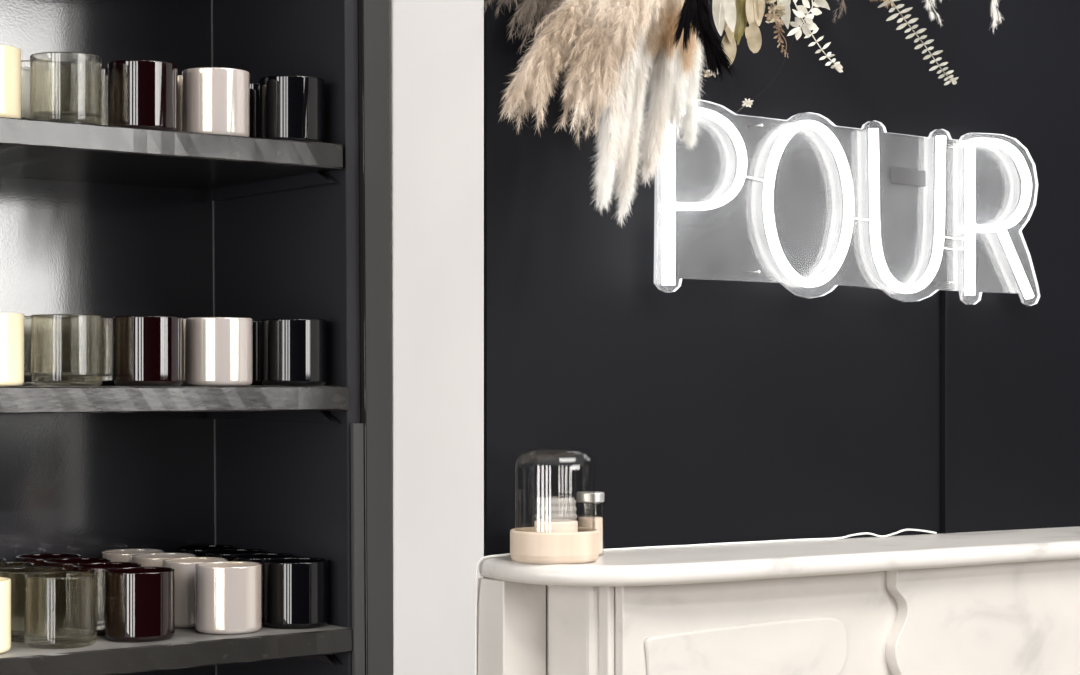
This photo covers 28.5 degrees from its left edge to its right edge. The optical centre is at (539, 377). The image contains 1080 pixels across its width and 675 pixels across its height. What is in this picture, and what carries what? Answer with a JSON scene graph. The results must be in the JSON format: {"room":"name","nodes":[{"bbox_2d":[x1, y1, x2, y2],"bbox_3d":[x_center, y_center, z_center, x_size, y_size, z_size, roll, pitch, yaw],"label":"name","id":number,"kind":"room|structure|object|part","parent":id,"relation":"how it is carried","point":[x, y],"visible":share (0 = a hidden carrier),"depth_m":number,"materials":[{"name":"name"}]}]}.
{"room":"shop","nodes":[
{"label":"shop","id":0,"kind":"room"},
{"bbox_2d":[389,0,483,674],"bbox_3d":[-0.187,-0.050,2.729,0.159,2.900,0.599,0,0,-38],"label":"wall","id":1,"kind":"structure","parent":0,"point":[436,47],"depth_m":2.52,"materials":[{"name":"white paint"}]},
{"bbox_2d":[484,0,1079,555],"bbox_3d":[0.679,-0.050,3.026,1.889,2.900,0.006,0,0,-38],"label":"wall","id":2,"kind":"structure","parent":0,"point":[715,409],"depth_m":2.75,"materials":[{"name":"black paint"}]},
{"bbox_2d":[483,0,1003,225],"bbox_3d":[0.252,-0.405,2.562,0.242,0.483,0.922,0,0,44],"label":"dried flower hanging","id":3,"kind":"object","parent":2,"relation":"attached to","point":[611,45],"visible":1,"depth_m":2.34,"materials":[{"name":"brown plant"}]},
{"bbox_2d":[654,100,1039,305],"bbox_3d":[0.422,-0.221,2.793,0.722,0.240,0.044,0,0,-38],"label":"sign","id":4,"kind":"object","parent":2,"relation":"attached to","point":[900,175],"visible":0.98,"depth_m":2.78,"materials":[{"name":"white plastic"}]},
{"bbox_2d":[941,290,948,532],"bbox_3d":[0.554,0.046,2.918,0.006,0.333,0.009,0,0,-38],"label":"cable cover","id":5,"kind":"object","parent":2,"relation":"attached to","point":[944,294],"visible":1,"depth_m":2.92,"materials":[{"name":"black plastic"}]},
{"bbox_3d":[0.033,1.425,0.281,6.800,0.050,5.600,0,0,-38],"label":"floor","id":6,"kind":"structure","parent":0,"visible":0},
{"bbox_2d":[0,0,392,674],"bbox_3d":[-0.760,0.025,2.372,1.199,2.750,0.381,0,0,-38],"label":"shelving unit","id":7,"kind":"object","parent":6,"relation":"on","point":[106,221],"visible":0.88,"depth_m":2.67,"materials":[{"name":"black"}]},
{"bbox_2d":[0,577,10,653],"bbox_3d":[-0.619,0.260,2.329,0.079,0.080,0.079,0,0,-17],"label":"vessel","id":8,"kind":"object","parent":7,"relation":"on","point":[5,583],"visible":1,"depth_m":2.32,"materials":[{"name":"beige ceramic"}]},
{"bbox_2d":[0,45,20,118],"bbox_3d":[-0.607,-0.320,2.326,0.079,0.080,0.079,0,0,-41],"label":"vessel","id":9,"kind":"object","parent":7,"relation":"on","point":[10,56],"visible":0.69,"depth_m":2.31,"materials":[{"name":"beige"}]},
{"bbox_2d":[0,313,23,385],"bbox_3d":[-0.604,-0.031,2.328,0.079,0.080,0.079,0,0,-15],"label":"vessel","id":10,"kind":"object","parent":7,"relation":"on","point":[11,324],"visible":1,"depth_m":2.31,"materials":[{"name":"beige"}]},
{"bbox_2d":[0,562,33,568],"bbox_3d":[-0.638,0.260,2.519,0.079,0.080,0.079,0,0,-8],"label":"vessel","id":11,"kind":"object","parent":7,"relation":"on","point":[2,564],"visible":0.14,"depth_m":2.55,"materials":[{"name":"clear glass"}]},
{"bbox_2d":[21,60,29,118],"bbox_3d":[-0.581,-0.320,2.449,0.079,0.080,0.079,0,0,41],"label":"vessel","id":12,"kind":"object","parent":7,"relation":"on","point":[25,64],"visible":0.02,"depth_m":2.41,"materials":[{"name":"clear glass"}]},
{"bbox_2d":[21,316,33,385],"bbox_3d":[-0.579,-0.031,2.450,0.079,0.080,0.079,0,0,25],"label":"vessel","id":13,"kind":"object","parent":7,"relation":"on","point":[27,319],"visible":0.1,"depth_m":2.41,"materials":[{"name":"clear glass"}]},
{"bbox_2d":[0,566,65,641],"bbox_3d":[-0.588,0.260,2.457,0.079,0.080,0.079,0,0,-39],"label":"vessel","id":14,"kind":"object","parent":7,"relation":"on","point":[16,574],"visible":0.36,"depth_m":2.42,"materials":[{"name":"clear glass"}]},
{"bbox_2d":[16,553,80,565],"bbox_3d":[-0.610,0.260,2.644,0.079,0.080,0.079,0,0,31],"label":"vessel","id":15,"kind":"object","parent":7,"relation":"on","point":[36,559],"visible":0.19,"depth_m":2.66,"materials":[{"name":"red glass"}]},
{"bbox_2d":[25,571,96,648],"bbox_3d":[-0.538,0.260,2.393,0.079,0.080,0.079,0,0,-39],"label":"vessel","id":16,"kind":"object","parent":7,"relation":"on","point":[61,606],"visible":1,"depth_m":2.36,"materials":[{"name":"clear glass"}]},
{"bbox_2d":[30,52,101,124],"bbox_3d":[-0.531,-0.320,2.386,0.079,0.080,0.079,0,0,32],"label":"vessel","id":17,"kind":"object","parent":7,"relation":"on","point":[64,86],"visible":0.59,"depth_m":2.35,"materials":[{"name":"clear glass"}]},
{"bbox_2d":[31,314,102,385],"bbox_3d":[-0.530,-0.031,2.386,0.079,0.080,0.079,0,0,-44],"label":"vessel","id":18,"kind":"object","parent":7,"relation":"on","point":[67,349],"visible":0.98,"depth_m":2.35,"materials":[{"name":"clear glass"}]},
{"bbox_2d":[44,557,110,570],"bbox_3d":[-0.560,0.260,2.581,0.079,0.080,0.079,0,0,-12],"label":"vessel","id":19,"kind":"object","parent":7,"relation":"on","point":[67,563],"visible":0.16,"depth_m":2.60,"materials":[{"name":"red glass"}]},
{"bbox_2d":[102,68,107,125],"bbox_3d":[-0.506,-0.320,2.508,0.079,0.080,0.079,0,0,-33],"label":"vessel","id":20,"kind":"object","parent":7,"relation":"on","point":[104,70],"visible":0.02,"depth_m":2.47,"materials":[{"name":"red glass"}]},
{"bbox_2d":[73,562,140,634],"bbox_3d":[-0.511,0.260,2.517,0.079,0.080,0.079,0,0,-19],"label":"vessel","id":21,"kind":"object","parent":7,"relation":"on","point":[99,568],"visible":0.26,"depth_m":2.48,"materials":[{"name":"red glass"}]},
{"bbox_3d":[-0.866,0.025,2.519,1.155,2.750,0.020,0,0,-38],"label":"panel","id":22,"kind":"part","parent":7,"relation":"part of","materials":[{"name":"black"}]},
{"bbox_2d":[100,317,116,385],"bbox_3d":[-0.501,-0.031,2.512,0.079,0.080,0.079,0,0,22],"label":"vessel","id":23,"kind":"object","parent":7,"relation":"on","point":[108,322],"visible":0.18,"depth_m":2.47,"materials":[{"name":"red glass"}]},
{"bbox_2d":[102,549,164,561],"bbox_3d":[-0.519,0.260,2.716,0.079,0.080,0.079,0,0,-40],"label":"vessel","id":24,"kind":"object","parent":7,"relation":"on","point":[116,555],"visible":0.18,"depth_m":2.69,"materials":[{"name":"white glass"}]},
{"bbox_2d":[105,567,174,641],"bbox_3d":[-0.461,0.260,2.454,0.079,0.080,0.079,0,0,-29],"label":"vessel","id":25,"kind":"object","parent":7,"relation":"on","point":[139,601],"visible":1,"depth_m":2.42,"materials":[{"name":"red glass"}]},
{"bbox_2d":[108,60,177,130],"bbox_3d":[-0.456,-0.320,2.445,0.079,0.080,0.079,0,0,4],"label":"vessel","id":26,"kind":"object","parent":7,"relation":"on","point":[141,93],"visible":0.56,"depth_m":2.41,"materials":[{"name":"red glass"}]},
{"bbox_2d":[114,316,182,385],"bbox_3d":[-0.450,-0.031,2.449,0.079,0.080,0.079,0,0,-16],"label":"vessel","id":27,"kind":"object","parent":7,"relation":"on","point":[148,350],"visible":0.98,"depth_m":2.42,"materials":[{"name":"red glass"}]},
{"bbox_2d":[132,553,195,566],"bbox_3d":[-0.469,0.260,2.653,0.079,0.080,0.079,0,0,-22],"label":"vessel","id":28,"kind":"object","parent":7,"relation":"on","point":[146,559],"visible":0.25,"depth_m":2.63,"materials":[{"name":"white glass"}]},
{"bbox_2d":[178,75,181,130],"bbox_3d":[-0.430,-0.320,2.567,0.079,0.080,0.079,0,0,2],"label":"vessel","id":29,"kind":"object","parent":7,"relation":"on","point":[179,76],"visible":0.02,"depth_m":2.53,"materials":[{"name":"white glass"}]},
{"bbox_2d":[180,319,188,385],"bbox_3d":[-0.427,-0.031,2.570,0.079,0.080,0.079,0,0,27],"label":"vessel","id":30,"kind":"object","parent":7,"relation":"on","point":[183,383],"visible":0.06,"depth_m":2.53,"materials":[{"name":"white glass"}]},
{"bbox_2d":[162,557,227,627],"bbox_3d":[-0.419,0.260,2.589,0.079,0.080,0.079,0,0,-44],"label":"vessel","id":31,"kind":"object","parent":7,"relation":"on","point":[184,567],"visible":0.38,"depth_m":2.55,"materials":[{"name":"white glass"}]},
{"bbox_2d":[175,545,235,556],"bbox_3d":[-0.436,0.260,2.781,0.079,0.080,0.079,0,0,-13],"label":"vessel","id":32,"kind":"object","parent":7,"relation":"on","point":[198,550],"visible":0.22,"depth_m":2.79,"materials":[{"name":"black glass"}]},
{"bbox_2d":[182,67,249,136],"bbox_3d":[-0.381,-0.320,2.504,0.079,0.080,0.079,0,0,29],"label":"vessel","id":33,"kind":"object","parent":7,"relation":"on","point":[215,100],"visible":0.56,"depth_m":2.47,"materials":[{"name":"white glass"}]},
{"bbox_2d":[185,317,252,385],"bbox_3d":[-0.378,-0.031,2.506,0.079,0.080,0.079,0,0,33],"label":"vessel","id":34,"kind":"object","parent":7,"relation":"on","point":[218,350],"visible":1,"depth_m":2.47,"materials":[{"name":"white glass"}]},
{"bbox_2d":[195,561,261,634],"bbox_3d":[-0.369,0.260,2.525,0.079,0.080,0.079,0,0,25],"label":"vessel","id":35,"kind":"object","parent":7,"relation":"on","point":[228,594],"visible":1,"depth_m":2.49,"materials":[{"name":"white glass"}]},
{"bbox_2d":[203,549,264,560],"bbox_3d":[-0.390,0.260,2.715,0.079,0.080,0.079,0,0,24],"label":"vessel","id":36,"kind":"object","parent":7,"relation":"on","point":[221,553],"visible":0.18,"depth_m":2.74,"materials":[{"name":"black glass"}]},
{"bbox_2d":[250,83,258,137],"bbox_3d":[-0.349,-0.320,2.631,0.079,0.080,0.079,0,0,-4],"label":"vessel","id":37,"kind":"object","parent":7,"relation":"on","point":[254,87],"visible":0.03,"depth_m":2.59,"materials":[{"name":"black glass"}]},
{"bbox_2d":[251,320,262,384],"bbox_3d":[-0.347,-0.031,2.633,0.079,0.080,0.079,0,0,-37],"label":"vessel","id":38,"kind":"object","parent":7,"relation":"on","point":[256,323],"visible":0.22,"depth_m":2.59,"materials":[{"name":"black glass"}]},
{"bbox_2d":[232,553,295,621],"bbox_3d":[-0.343,0.260,2.649,0.079,0.080,0.079,0,0,-14],"label":"vessel","id":39,"kind":"object","parent":7,"relation":"on","point":[250,557],"visible":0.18,"depth_m":2.67,"materials":[{"name":"black glass"}]},
{"bbox_3d":[-0.326,0.025,2.708,0.040,2.750,0.353,0,0,-35],"label":"panel","id":40,"kind":"part","parent":7,"relation":"part of","materials":[{"name":"grey"}]},
{"bbox_2d":[259,75,324,142],"bbox_3d":[-0.299,-0.320,2.568,0.079,0.080,0.079,0,0,36],"label":"vessel","id":41,"kind":"object","parent":7,"relation":"on","point":[291,107],"visible":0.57,"depth_m":2.53,"materials":[{"name":"black glass"}]},
{"bbox_2d":[261,319,326,385],"bbox_3d":[-0.297,-0.031,2.570,0.079,0.080,0.079,0,0,27],"label":"vessel","id":42,"kind":"object","parent":7,"relation":"on","point":[293,351],"visible":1,"depth_m":2.54,"materials":[{"name":"black glass"}]},
{"bbox_2d":[263,557,327,628],"bbox_3d":[-0.296,0.260,2.583,0.079,0.080,0.079,0,0,-35],"label":"vessel","id":43,"kind":"object","parent":7,"relation":"on","point":[295,589],"visible":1,"depth_m":2.55,"materials":[{"name":"black glass"}]},
{"bbox_3d":[-0.216,0.702,2.565,0.025,1.296,0.007,0,0,-38],"label":"trim","id":44,"kind":"part","parent":7,"relation":"part of","materials":[{"name":"grey paint"}]},
{"bbox_3d":[-0.212,0.025,2.597,0.060,2.750,0.056,0,0,-38],"label":"corner post","id":45,"kind":"part","parent":7,"relation":"part of","materials":[{"name":"black"}]},
{"bbox_2d":[477,526,1079,674],"bbox_3d":[0.516,0.802,2.965,1.601,1.195,0.518,0,0,-38],"label":"marble fireplace","id":46,"kind":"object","parent":6,"relation":"on","point":[1001,602],"visible":1,"depth_m":2.53,"materials":[{"name":"white stone"}]},
{"bbox_2d":[510,446,598,563],"bbox_3d":[0.017,0.141,2.390,0.100,0.128,0.100,0,0,-38],"label":"glass cloche","id":47,"kind":"object","parent":46,"relation":"on","point":[527,545],"visible":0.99,"depth_m":2.35,"materials":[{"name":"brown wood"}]},
{"bbox_2d":[534,519,577,532],"bbox_3d":[0.018,0.162,2.391,0.049,0.057,0.049,0,0,-38],"label":"candle","id":48,"kind":"object","parent":47,"relation":"in","point":[548,525],"visible":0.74,"depth_m":2.37,"materials":[{"name":"beige wax"}]},
{"bbox_2d":[577,491,603,553],"bbox_3d":[0.059,0.169,2.468,0.032,0.074,0.032,0,0,-38],"label":"glass jar","id":49,"kind":"object","parent":46,"relation":"on","point":[585,496],"visible":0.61,"depth_m":2.46,"materials":[{"name":"beige glass"}]},
{"bbox_3d":[0.059,0.138,2.468,0.032,0.012,0.032,0,0,-38],"label":"lid","id":50,"kind":"part","parent":49,"relation":"part of","materials":[{"name":"silver metal"}]},
{"bbox_3d":[0.074,0.814,2.376,0.010,1.171,0.018,0,0,-38],"label":"jamb moulding","id":51,"kind":"part","parent":46,"relation":"part of","materials":[{"name":"stone"}]},
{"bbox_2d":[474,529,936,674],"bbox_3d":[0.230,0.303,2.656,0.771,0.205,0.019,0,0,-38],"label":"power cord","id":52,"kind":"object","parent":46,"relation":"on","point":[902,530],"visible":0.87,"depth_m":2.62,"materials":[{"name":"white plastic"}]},
{"bbox_3d":[0.245,0.338,2.480,0.322,0.104,0.006,0,0,-38],"label":"field panel","id":53,"kind":"part","parent":46,"relation":"part of","materials":[{"name":"stone"}]},
{"bbox_2d":[479,526,1079,586],"bbox_3d":[0.613,0.225,2.841,1.601,0.040,0.202,0,0,-38],"label":"mantel shelf","id":54,"kind":"object","parent":46,"relation":"attached to","point":[962,558],"depth_m":2.57,"materials":[{"name":"stone"}]}
]}

